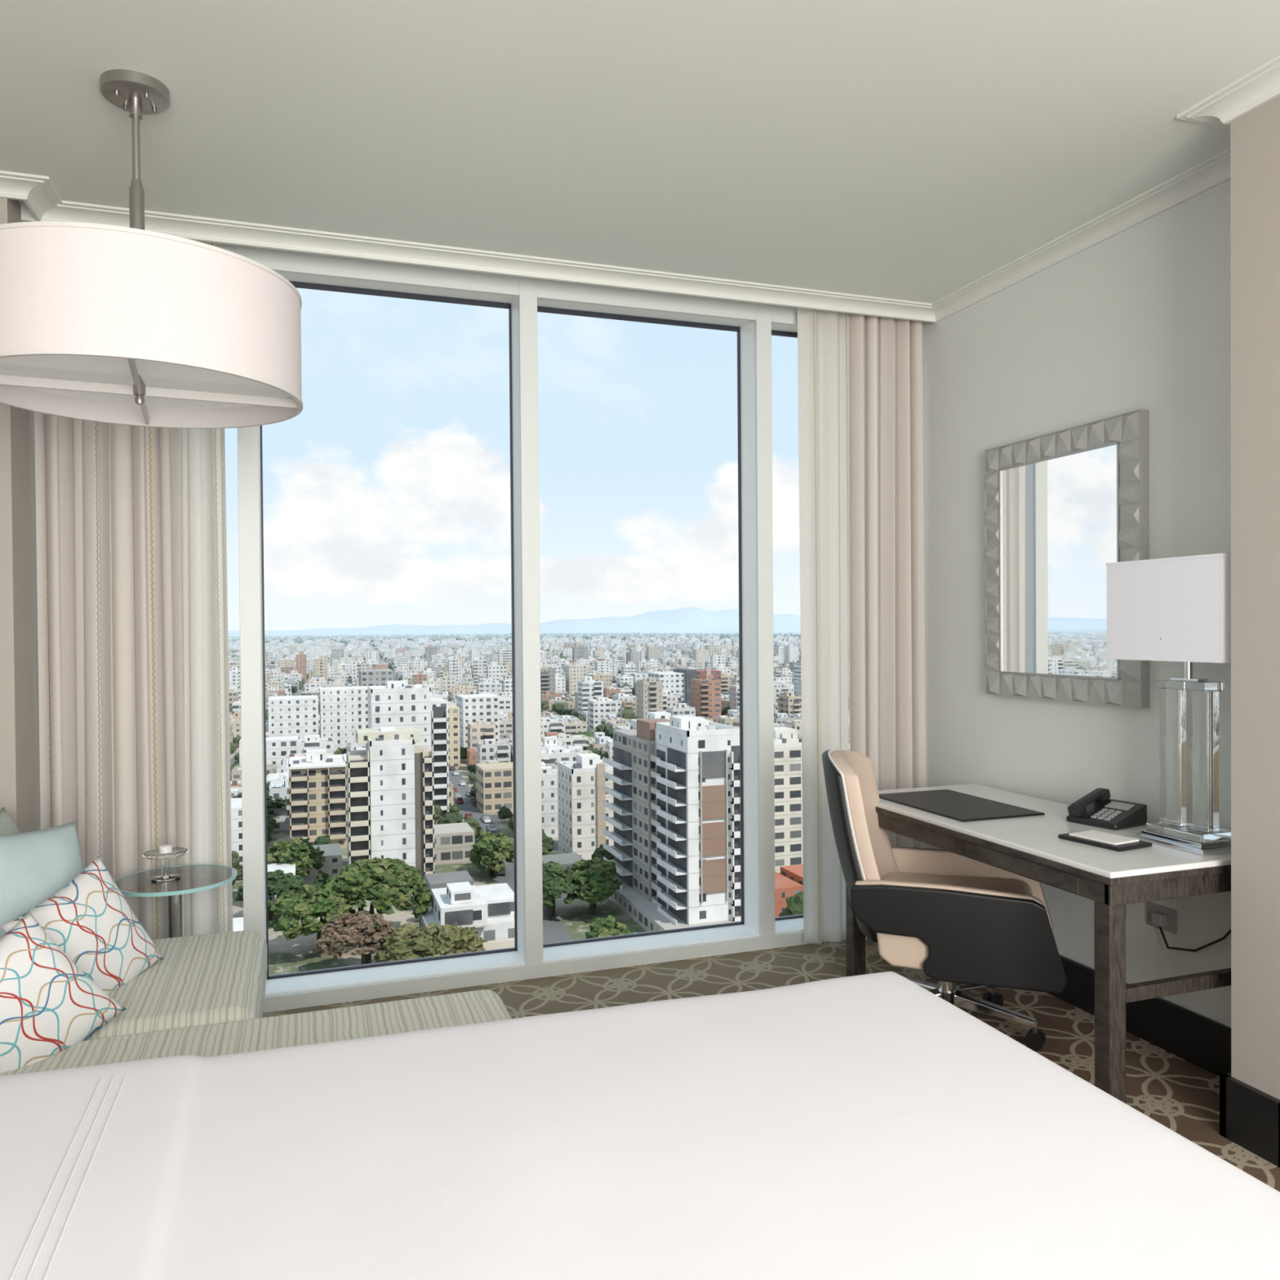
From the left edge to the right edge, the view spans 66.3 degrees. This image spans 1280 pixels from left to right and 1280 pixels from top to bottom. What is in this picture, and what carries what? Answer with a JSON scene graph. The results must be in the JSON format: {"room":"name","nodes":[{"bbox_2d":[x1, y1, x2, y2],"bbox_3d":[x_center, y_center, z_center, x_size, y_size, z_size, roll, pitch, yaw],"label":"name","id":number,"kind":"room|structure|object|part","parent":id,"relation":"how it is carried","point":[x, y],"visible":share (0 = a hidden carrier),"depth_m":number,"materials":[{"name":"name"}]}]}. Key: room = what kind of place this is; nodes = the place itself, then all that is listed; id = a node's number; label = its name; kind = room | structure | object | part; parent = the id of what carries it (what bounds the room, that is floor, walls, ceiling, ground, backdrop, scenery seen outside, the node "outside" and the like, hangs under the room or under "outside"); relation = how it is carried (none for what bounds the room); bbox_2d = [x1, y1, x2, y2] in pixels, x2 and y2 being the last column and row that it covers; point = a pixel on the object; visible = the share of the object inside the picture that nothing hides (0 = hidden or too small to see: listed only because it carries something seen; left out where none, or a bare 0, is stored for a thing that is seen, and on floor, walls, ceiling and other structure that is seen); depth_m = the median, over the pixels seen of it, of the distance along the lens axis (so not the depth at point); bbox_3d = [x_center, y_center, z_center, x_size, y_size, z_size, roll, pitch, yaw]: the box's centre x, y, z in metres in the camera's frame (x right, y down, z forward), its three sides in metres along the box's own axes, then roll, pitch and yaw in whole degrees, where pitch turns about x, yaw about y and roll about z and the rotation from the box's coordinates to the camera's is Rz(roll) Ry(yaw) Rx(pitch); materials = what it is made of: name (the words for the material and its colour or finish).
{"room":"hotel room","nodes":[
{"label":"hotel room","id":0,"kind":"room"},
{"bbox_2d":[0,197,40,832],"bbox_3d":[-2.262,-0.022,3.383,0.325,2.870,0.630,-1,1,-19],"label":"wall","id":1,"kind":"structure","parent":0,"point":[20,759],"depth_m":3.19,"materials":[{"name":"beige paint"}]},
{"bbox_2d":[222,244,804,996],"bbox_3d":[-0.434,-0.105,4.144,3.620,2.990,0.220,-1,1,-19],"label":"window","id":2,"kind":"structure","parent":1,"relation":"in","point":[756,321],"depth_m":4.04,"materials":[{"name":"metal"}]},
{"bbox_2d":[260,280,803,979],"bbox_3d":[-0.457,-0.051,4.213,3.620,2.758,0.020,-1,1,-19],"label":"gaskets","id":3,"kind":"object","parent":2,"relation":"attached to","point":[297,284],"visible":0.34,"depth_m":4.18,"materials":[{"name":"black rubber"}]},
{"bbox_3d":[-0.424,1.359,4.165,3.620,0.062,0.210,-1,1,-19],"label":"sill","id":4,"kind":"part","parent":2,"relation":"part of","materials":[{"name":"white paint"}]},
{"bbox_2d":[262,930,846,1013],"bbox_3d":[-0.386,1.364,4.055,3.620,0.055,0.022,-1,1,-19],"label":"sill kickboard","id":5,"kind":"structure","parent":1,"relation":"attached to","point":[295,1000],"depth_m":4.01,"materials":[{"name":"paint"}]},
{"bbox_2d":[0,54,1279,323],"bbox_3d":[0.575,-1.424,0.662,3.950,0.050,6.700,-1,1,-19],"label":"trim","id":6,"kind":"structure","parent":1,"relation":"attached to","point":[1260,86],"depth_m":3.56,"materials":[{"name":"white paint"}]},
{"bbox_2d":[0,0,1279,303],"bbox_3d":[0.526,-1.613,0.722,4.700,0.330,7.450,-1,1,-19],"label":"ceiling","id":7,"kind":"structure","parent":0,"point":[909,150],"depth_m":2.75,"materials":[{"name":"paint"}]},
{"bbox_2d":[34,411,186,939],"bbox_3d":[-1.789,-0.081,3.473,0.615,2.940,0.094,-1,1,-19],"label":"curtain","id":8,"kind":"object","parent":7,"relation":"hanging from","point":[108,523],"visible":0.51,"depth_m":3.45,"materials":[{"name":"fabric"}]},
{"bbox_2d":[0,69,302,428],"bbox_3d":[-1.324,-1.038,2.581,0.816,0.835,0.816,-1,1,-19],"label":"pendant lamp","id":9,"kind":"object","parent":7,"relation":"hanging from","point":[135,326],"visible":1,"depth_m":2.34,"materials":[{"name":"white fabric"}]},
{"bbox_3d":[-1.325,-1.155,2.580,0.019,0.540,0.019,-1,1,-19],"label":"rod","id":10,"kind":"part","parent":9,"relation":"part of","materials":[{"name":"silver metal"}]},
{"bbox_2d":[0,355,289,408],"bbox_3d":[-1.321,-0.702,2.585,0.794,0.004,0.794,-1,1,-19],"label":"diffuser","id":11,"kind":"object","parent":9,"relation":"attached to","point":[116,371],"depth_m":2.62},
{"bbox_2d":[177,240,232,936],"bbox_3d":[-1.593,-0.084,3.559,0.188,2.940,0.059,-1,1,-19],"label":"sheer curtain","id":12,"kind":"object","parent":7,"relation":"hanging from","point":[202,451],"depth_m":3.57,"materials":[{"name":"white fabric"}]},
{"bbox_2d":[797,307,848,944],"bbox_3d":[0.829,-0.112,4.395,0.245,2.940,0.058,-1,1,-19],"label":"sheer curtain","id":13,"kind":"object","parent":7,"relation":"hanging from","point":[821,334],"depth_m":4.39,"materials":[{"name":"white fabric"}]},
{"bbox_2d":[846,313,928,940],"bbox_3d":[1.023,-0.114,4.442,0.643,2.940,0.096,-1,1,-19],"label":"curtain","id":14,"kind":"object","parent":7,"relation":"hanging from","point":[886,584],"visible":0.72,"depth_m":4.47,"materials":[{"name":"fabric"}]},
{"bbox_2d":[262,937,1279,1191],"bbox_3d":[0.550,1.521,0.758,4.700,0.200,7.450,-1,1,-19],"label":"floor","id":15,"kind":"structure","parent":0,"point":[1180,1095],"depth_m":3.75,"materials":[{"name":"carpet"}]},
{"bbox_2d":[114,864,236,937],"bbox_3d":[-1.567,1.106,3.314,0.384,0.605,0.384,-1,1,-19],"label":"side table","id":16,"kind":"object","parent":15,"relation":"on","point":[193,877],"visible":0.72,"depth_m":3.29,"materials":[{"name":"clear glass"}]},
{"bbox_2d":[142,844,187,881],"bbox_3d":[-1.598,0.748,3.301,0.136,0.110,0.136,-1,1,-19],"label":"glass candle holder","id":17,"kind":"object","parent":16,"relation":"on","point":[165,852],"visible":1,"depth_m":3.29,"materials":[{"name":"clear glass"}]},
{"bbox_3d":[-1.599,0.721,3.300,0.136,0.015,0.136,-1,1,-19],"label":"holder dish","id":18,"kind":"part","parent":17,"relation":"part of","materials":[{"name":"clear glass"}]},
{"bbox_2d":[159,844,172,853],"bbox_3d":[-1.599,0.704,3.300,0.040,0.022,0.040,-1,1,-19],"label":"candle","id":19,"kind":"object","parent":17,"relation":"on","point":[163,849],"depth_m":3.29,"materials":[{"name":"white wax"}]},
{"bbox_3d":[-1.569,0.810,3.311,0.380,0.010,0.380,-1,1,-19],"label":"glass","id":20,"kind":"part","parent":16,"relation":"part of","materials":[{"name":"clear glass"}]},
{"bbox_3d":[-1.567,1.102,3.314,0.100,0.574,0.100,-1,1,-19],"label":"stem","id":21,"kind":"part","parent":16,"relation":"part of","materials":[{"name":"silver metal"}]},
{"bbox_2d":[0,929,511,1075],"bbox_3d":[-1.217,0.995,2.540,1.670,0.840,1.300,-1,1,-19],"label":"sectional sofa","id":22,"kind":"object","parent":15,"relation":"on","point":[205,997],"visible":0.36,"depth_m":2.47,"materials":[{"name":"fabric"}]},
{"bbox_2d":[0,806,20,835],"bbox_3d":[-1.863,0.726,2.855,0.204,0.416,0.416,-1,1,-19],"label":"throw pillow","id":23,"kind":"object","parent":22,"relation":"on","point":[7,826],"visible":0.08,"depth_m":2.96,"materials":[{"name":"fabric"}]},
{"bbox_2d":[0,821,83,938],"bbox_3d":[-1.703,0.732,2.699,0.325,0.469,0.470,-1,1,-19],"label":"throw pillow","id":24,"kind":"object","parent":22,"relation":"on","point":[36,865],"visible":0.47,"depth_m":2.69,"materials":[{"name":"fabric"}]},
{"bbox_2d":[0,911,126,1072],"bbox_3d":[-1.442,0.860,2.282,0.407,0.385,0.287,-1,1,-19],"label":"patterned throw pillow","id":25,"kind":"object","parent":22,"relation":"on","point":[48,1006],"visible":0.88,"depth_m":2.29,"materials":[{"name":"fabric"}]},
{"bbox_2d":[0,855,163,994],"bbox_3d":[-1.500,0.826,2.664,0.329,0.420,0.319,-1,1,-19],"label":"patterned throw pillow","id":26,"kind":"object","parent":22,"relation":"on","point":[90,919],"visible":0.68,"depth_m":2.65,"materials":[{"name":"fabric"}]},
{"bbox_2d":[86,929,267,1039],"bbox_3d":[-1.492,1.034,2.724,0.830,0.182,0.775,-1,1,-19],"label":"seat cushion","id":27,"kind":"object","parent":22,"relation":"on","point":[216,978],"depth_m":2.67,"materials":[{"name":"fabric"}]},
{"bbox_2d":[0,989,511,1075],"bbox_3d":[-0.986,1.038,2.208,1.450,0.178,0.520,-1,1,-19],"label":"cushion","id":28,"kind":"object","parent":22,"relation":"on","point":[233,1036],"depth_m":2.37,"materials":[{"name":"fabric"}]},
{"bbox_2d":[0,971,1279,1279],"bbox_3d":[-0.075,1.119,0.840,2.320,0.727,2.559,-1,1,-19],"label":"bed","id":29,"kind":"object","parent":15,"relation":"on","point":[868,1126],"visible":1,"depth_m":1.43,"materials":[{"name":"white fabric"}]},
{"bbox_2d":[822,748,1066,1050],"bbox_3d":[1.124,0.896,3.471,0.907,0.980,0.899,-1,1,-19],"label":"desk chair","id":30,"kind":"object","parent":15,"relation":"on","point":[953,917],"visible":0.91,"depth_m":3.26,"materials":[{"name":"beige leather"}]},
{"bbox_2d":[830,750,898,880],"bbox_3d":[0.825,0.700,3.571,0.249,0.575,0.483,0,1,19],"label":"cushion","id":31,"kind":"object","parent":30,"relation":"on","point":[865,851],"depth_m":3.41,"materials":[{"name":"beige leather"}]},
{"bbox_3d":[1.045,1.276,3.628,0.052,0.071,0.301,-1,1,-19],"label":"leg","id":32,"kind":"part","parent":30,"relation":"part of","materials":[{"name":"silver metal"}]},
{"bbox_3d":[0.944,1.279,3.479,0.300,0.071,0.052,0,1,-3],"label":"leg","id":33,"kind":"part","parent":30,"relation":"part of","materials":[{"name":"silver metal"}]},
{"bbox_3d":[1.055,1.280,3.342,0.052,0.071,0.300,0,1,15],"label":"leg","id":34,"kind":"part","parent":30,"relation":"part of","materials":[{"name":"silver metal"}]},
{"bbox_2d":[880,871,1032,895],"bbox_3d":[1.110,0.936,3.476,0.540,0.100,0.470,0,1,19],"label":"armrest","id":35,"kind":"object","parent":30,"relation":"on","point":[1006,882],"depth_m":3.62,"materials":[{"name":"beige leather"}]},
{"bbox_3d":[1.026,0.965,3.190,0.668,0.300,0.027,0,1,19],"label":"arm panel","id":36,"kind":"part","parent":30,"relation":"part of","materials":[{"name":"black leather"}]},
{"bbox_3d":[1.210,1.276,3.581,0.300,0.071,0.052,-1,1,-39],"label":"leg","id":37,"kind":"part","parent":30,"relation":"part of","materials":[{"name":"silver metal"}]},
{"bbox_3d":[1.221,0.957,3.754,0.668,0.300,0.027,0,1,19],"label":"arm panel","id":38,"kind":"part","parent":30,"relation":"part of","materials":[{"name":"beige leather"}]},
{"bbox_3d":[1.323,1.325,3.673,0.014,0.055,0.014,-1,1,-39],"label":"caster stem","id":39,"kind":"part","parent":30,"relation":"part of","materials":[{"name":"silver metal"}]},
{"bbox_3d":[1.220,1.278,3.405,0.300,0.071,0.052,0,1,33],"label":"leg","id":40,"kind":"part","parent":30,"relation":"part of","materials":[{"name":"silver metal"}]},
{"bbox_3d":[1.342,1.328,3.327,0.014,0.055,0.014,0,1,33],"label":"caster stem","id":41,"kind":"part","parent":30,"relation":"part of","materials":[{"name":"silver metal"}]},
{"bbox_2d":[845,783,1231,1103],"bbox_3d":[1.361,1.004,3.439,0.649,0.760,1.408,-1,1,-19],"label":"writing desk","id":42,"kind":"object","parent":15,"relation":"on","point":[1031,847],"visible":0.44,"depth_m":2.82,"materials":[{"name":"white wood"}]},
{"bbox_2d":[878,789,1044,822],"bbox_3d":[1.185,0.619,3.692,0.350,0.008,0.560,-1,1,-19],"label":"desk pad","id":43,"kind":"object","parent":42,"relation":"on","point":[961,806],"visible":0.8,"depth_m":3.63,"materials":[{"name":"black leather"}]},
{"bbox_3d":[1.168,0.697,3.021,0.010,0.048,0.500,-1,1,-19],"label":"drawer","id":44,"kind":"part","parent":42,"relation":"part of","materials":[{"name":"grey wood"}]},
{"bbox_2d":[1057,830,1151,851],"bbox_3d":[1.441,0.619,3.040,0.178,0.018,0.238,-1,1,-19],"label":"notepad","id":45,"kind":"object","parent":42,"relation":"on","point":[1092,837],"visible":1,"depth_m":3.00,"materials":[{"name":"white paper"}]},
{"bbox_2d":[1066,787,1146,830],"bbox_3d":[1.584,0.571,3.333,0.215,0.104,0.216,-1,1,-19],"label":"desk phone","id":46,"kind":"object","parent":42,"relation":"on","point":[1095,808],"visible":1,"depth_m":3.32,"materials":[{"name":"black plastic"}]},
{"bbox_2d":[1105,553,1231,855],"bbox_3d":[1.677,0.190,2.996,0.222,0.874,0.424,-1,1,-19],"label":"table lamp","id":47,"kind":"object","parent":42,"relation":"on","point":[1178,608],"visible":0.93,"depth_m":2.94,"materials":[{"name":"white fabric"}]},
{"bbox_3d":[1.675,-0.093,2.993,0.222,0.309,0.424,-1,1,-19],"label":"shade trim","id":48,"kind":"part","parent":47,"relation":"part of","materials":[{"name":"fabric"}]},
{"bbox_3d":[1.676,-0.093,2.993,0.220,0.305,0.420,-1,1,-19],"label":"lamp shade","id":49,"kind":"part","parent":47,"relation":"part of","materials":[{"name":"fabric"}]},
{"bbox_3d":[1.681,0.612,3.001,0.180,0.030,0.260,-1,1,-19],"label":"plate","id":50,"kind":"part","parent":47,"relation":"part of","materials":[{"name":"silver metal"}]},
{"bbox_2d":[1183,662,1192,678],"bbox_3d":[1.677,0.052,2.995,0.024,0.130,0.024,-1,1,-19],"label":"socket","id":51,"kind":"object","parent":47,"relation":"attached to","point":[1188,666],"depth_m":2.99,"materials":[{"name":"silver metal"}]},
{"bbox_3d":[1.678,0.121,2.996,0.040,0.008,0.100,-1,1,-19],"label":"cap plate","id":52,"kind":"part","parent":47,"relation":"part of","materials":[{"name":"silver metal"}]},
{"bbox_2d":[922,179,1231,1027],"bbox_3d":[2.594,-0.093,1.448,0.350,2.980,7.450,-1,1,-19],"label":"wall","id":53,"kind":"structure","parent":0,"point":[1138,318],"depth_m":3.61,"materials":[{"name":"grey paint"}]},
{"bbox_2d":[984,408,1149,708],"bbox_3d":[1.592,-0.280,3.735,0.050,1.023,0.808,-1,1,-19],"label":"wall mirror","id":54,"kind":"object","parent":53,"relation":"attached to","point":[1060,506],"visible":0.93,"depth_m":3.69,"materials":[{"name":"silver metal"}]},
{"bbox_2d":[1047,954,1231,1075],"bbox_3d":[1.627,1.296,3.739,0.018,0.165,1.910,-1,1,-19],"label":"baseboard","id":55,"kind":"structure","parent":53,"relation":"attached to","point":[1202,1041],"depth_m":3.29,"materials":[{"name":"black wood"}]},
{"bbox_2d":[1146,901,1231,951],"bbox_3d":[1.802,0.885,3.175,0.044,0.285,0.424,-1,1,-19],"label":"wall outlet","id":56,"kind":"object","parent":53,"relation":"attached to","point":[1160,917],"visible":0.84,"depth_m":3.29,"materials":[{"name":"grey plastic"}]},
{"bbox_3d":[1.770,0.943,3.326,0.008,0.080,0.120,-1,1,-19],"label":"plate","id":57,"kind":"part","parent":56,"relation":"part of","materials":[{"name":"grey plastic"}]},
{"bbox_3d":[1.801,0.886,3.140,0.018,0.285,0.357,-1,1,-19],"label":"cord","id":58,"kind":"part","parent":56,"relation":"part of","materials":[{"name":"black plastic"}]},
{"bbox_2d":[1230,95,1279,1099],"bbox_3d":[1.815,-0.046,2.701,0.312,2.870,0.155,-1,1,-19],"label":"wall","id":59,"kind":"structure","parent":0,"point":[1255,135],"depth_m":2.65,"materials":[{"name":"beige paint"}]},
{"bbox_2d":[1219,1072,1279,1167],"bbox_3d":[1.811,1.304,2.711,0.320,0.170,0.195,-1,1,-19],"label":"baseboard","id":60,"kind":"structure","parent":59,"relation":"attached to","point":[1250,1117],"depth_m":2.66,"materials":[{"name":"black wood"}]},
{"label":"outside","id":61,"kind":"structure","parent":0,"visible":0},
{"bbox_2d":[229,631,848,975],"bbox_3d":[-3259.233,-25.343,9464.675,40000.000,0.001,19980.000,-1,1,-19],"label":"ground","id":62,"kind":"structure","parent":61,"point":[569,922],"depth_m":195.03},
{"bbox_2d":[232,782,287,814],"bbox_3d":[-108.166,47.697,280.540,18.610,14.226,30.260,-1,1,-19],"label":"ficus tree","id":63,"kind":"object","parent":62,"relation":"on","point":[272,804],"visible":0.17,"depth_m":274.17,"materials":[{"name":"green plant"}]},
{"bbox_2d":[234,869,303,920],"bbox_3d":[-71.341,50.153,190.942,14.764,10.504,14.969,-1,1,-19],"label":"ficus tree","id":64,"kind":"object","parent":62,"relation":"on","point":[279,883],"visible":0.48,"depth_m":188.38,"materials":[{"name":"green plant"}]},
{"bbox_2d":[266,836,325,877],"bbox_3d":[-77.145,49.326,214.924,15.910,11.739,12.493,-1,1,-19],"label":"ficus tree","id":65,"kind":"object","parent":62,"relation":"on","point":[299,848],"visible":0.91,"depth_m":212.58,"materials":[{"name":"green plant"}]},
{"bbox_2d":[268,884,355,957],"bbox_3d":[-57.250,49.182,171.287,14.608,12.762,16.305,-1,1,-19],"label":"ficus tree","id":66,"kind":"object","parent":62,"relation":"on","point":[312,903],"visible":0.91,"depth_m":167.19,"materials":[{"name":"green plant"}]},
{"bbox_2d":[286,748,347,848],"bbox_3d":[-85.226,41.815,259.386,15.400,24.700,17.700,-1,1,-19],"label":"apartment building","id":67,"kind":"structure","parent":62,"relation":"on","point":[317,780],"depth_m":252.20,"materials":[{"name":"beige concrete"}]},
{"bbox_2d":[312,910,393,964],"bbox_3d":[-46.628,50.141,160.934,13.687,10.547,11.287,-1,1,-19],"label":"flowering tree","id":68,"kind":"object","parent":62,"relation":"on","point":[345,932],"visible":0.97,"depth_m":158.67,"materials":[{"name":"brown plant"}]},
{"bbox_2d":[239,668,499,773],"bbox_3d":[-121.130,34.339,445.113,104.000,36.000,160.000,-1,1,-19],"label":"apartment building","id":69,"kind":"structure","parent":62,"relation":"on","point":[344,710],"depth_m":428.91,"materials":[{"name":"white concrete"}]},
{"bbox_2d":[323,857,431,942],"bbox_3d":[-48.299,47.828,179.392,20.573,15.448,17.211,-1,1,-19],"label":"tree","id":70,"kind":"object","parent":62,"relation":"on","point":[385,882],"visible":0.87,"depth_m":174.99,"materials":[{"name":"green plant"}]},
{"bbox_2d":[346,726,434,888],"bbox_3d":[-55.284,37.019,216.191,17.800,34.800,15.800,-1,1,-19],"label":"apartment building","id":71,"kind":"structure","parent":62,"relation":"on","point":[390,809],"depth_m":209.34,"materials":[{"name":"white concrete"}]},
{"bbox_2d":[367,680,448,816],"bbox_3d":[-66.010,32.741,278.989,21.100,42.100,18.000,-1,1,-19],"label":"apartment building","id":72,"kind":"structure","parent":62,"relation":"on","point":[396,704],"depth_m":271.77,"materials":[{"name":"white concrete"}]},
{"bbox_2d":[373,921,487,963],"bbox_3d":[-34.299,50.723,161.164,18.352,9.211,12.435,-1,1,-19],"label":"ficus tree","id":73,"kind":"object","parent":62,"relation":"on","point":[407,941],"visible":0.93,"depth_m":157.94,"materials":[{"name":"green plant"}]},
{"bbox_2d":[419,881,514,953],"bbox_3d":[-30.699,49.256,178.385,19.000,10.800,19.500,-1,1,-19],"label":"modern house","id":74,"kind":"structure","parent":62,"relation":"on","point":[490,908],"depth_m":173.63,"materials":[{"name":"white concrete"}]},
{"bbox_2d":[468,831,514,877],"bbox_3d":[-33.644,49.243,225.958,11.354,10.565,19.564,-1,1,-19],"label":"ficus tree","id":75,"kind":"object","parent":62,"relation":"on","point":[490,849],"visible":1,"depth_m":221.11,"materials":[{"name":"green plant"}]},
{"bbox_2d":[231,762,803,931],"bbox_3d":[-41.156,47.098,234.789,134.000,14.000,158.000,-1,1,-19],"label":"buildings","id":76,"kind":"structure","parent":62,"relation":"on","point":[453,842],"depth_m":236.11},
{"bbox_2d":[227,606,848,635],"bbox_3d":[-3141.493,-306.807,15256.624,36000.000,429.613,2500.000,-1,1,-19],"label":"mountain range","id":77,"kind":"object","parent":62,"relation":"on","point":[691,619],"visible":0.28,"depth_m":8883.94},
{"bbox_2d":[227,631,849,918],"bbox_3d":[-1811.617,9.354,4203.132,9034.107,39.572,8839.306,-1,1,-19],"label":"trees","id":78,"kind":"object","parent":62,"relation":"on","point":[794,903],"visible":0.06,"depth_m":477.66,"materials":[{"name":"green plant"}]},
{"bbox_2d":[227,632,849,838],"bbox_3d":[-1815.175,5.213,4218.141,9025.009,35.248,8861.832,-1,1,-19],"label":"city buildings","id":79,"kind":"structure","parent":62,"relation":"on","point":[588,674],"depth_m":792.93},
{"bbox_2d":[542,861,579,919],"bbox_3d":[-17.460,49.483,194.028,10.623,11.018,16.518,-1,1,-19],"label":"ficus tree","id":80,"kind":"object","parent":62,"relation":"on","point":[557,880],"visible":0.8,"depth_m":189.68,"materials":[{"name":"green plant"}]},
{"bbox_2d":[557,753,613,860],"bbox_3d":[-11.992,41.183,242.350,13.400,25.200,14.600,-1,1,-19],"label":"apartment building","id":81,"kind":"structure","parent":62,"relation":"on","point":[581,796],"depth_m":235.54,"materials":[{"name":"white concrete"}]},
{"bbox_2d":[571,857,622,915],"bbox_3d":[-8.972,49.216,194.141,10.508,11.304,14.528,-1,1,-19],"label":"ficus tree","id":82,"kind":"object","parent":62,"relation":"on","point":[595,881],"visible":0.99,"depth_m":190.09,"materials":[{"name":"green plant"}]},
{"bbox_2d":[584,915,633,938],"bbox_3d":[-5.277,51.595,171.128,8.400,6.596,10.545,-1,1,-19],"label":"ficus tree","id":83,"kind":"object","parent":62,"relation":"on","point":[601,927],"visible":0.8,"depth_m":169.16,"materials":[{"name":"green plant"}]},
{"bbox_2d":[602,715,741,932],"bbox_3d":[5.932,34.368,195.897,18.000,39.600,50.000,-1,1,-19],"label":"tower","id":84,"kind":"structure","parent":62,"relation":"on","point":[675,792],"depth_m":179.63,"materials":[{"name":"white concrete"}]},
{"bbox_2d":[648,666,721,715],"bbox_3d":[28.225,32.775,611.829,41.000,33.000,22.000,-1,1,-19],"label":"apartment building","id":85,"kind":"structure","parent":62,"relation":"on","point":[678,681],"depth_m":601.17,"materials":[{"name":"white concrete"}]},
{"bbox_2d":[630,711,803,873],"bbox_3d":[20.671,36.427,242.241,30.000,34.200,56.000,-1,1,-19],"label":"apartment building","id":86,"kind":"structure","parent":62,"relation":"on","point":[788,768],"depth_m":217.04,"materials":[{"name":"white concrete"}]},
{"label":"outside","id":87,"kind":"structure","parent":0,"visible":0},
{"bbox_2d":[449,765,506,874],"bbox_3d":[-56.834,52.347,320.690,16.495,1.200,196.916,-1,1,-19],"label":"traffic","id":88,"kind":"object","parent":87,"point":[459,798],"visible":0.62,"depth_m":317.80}
]}

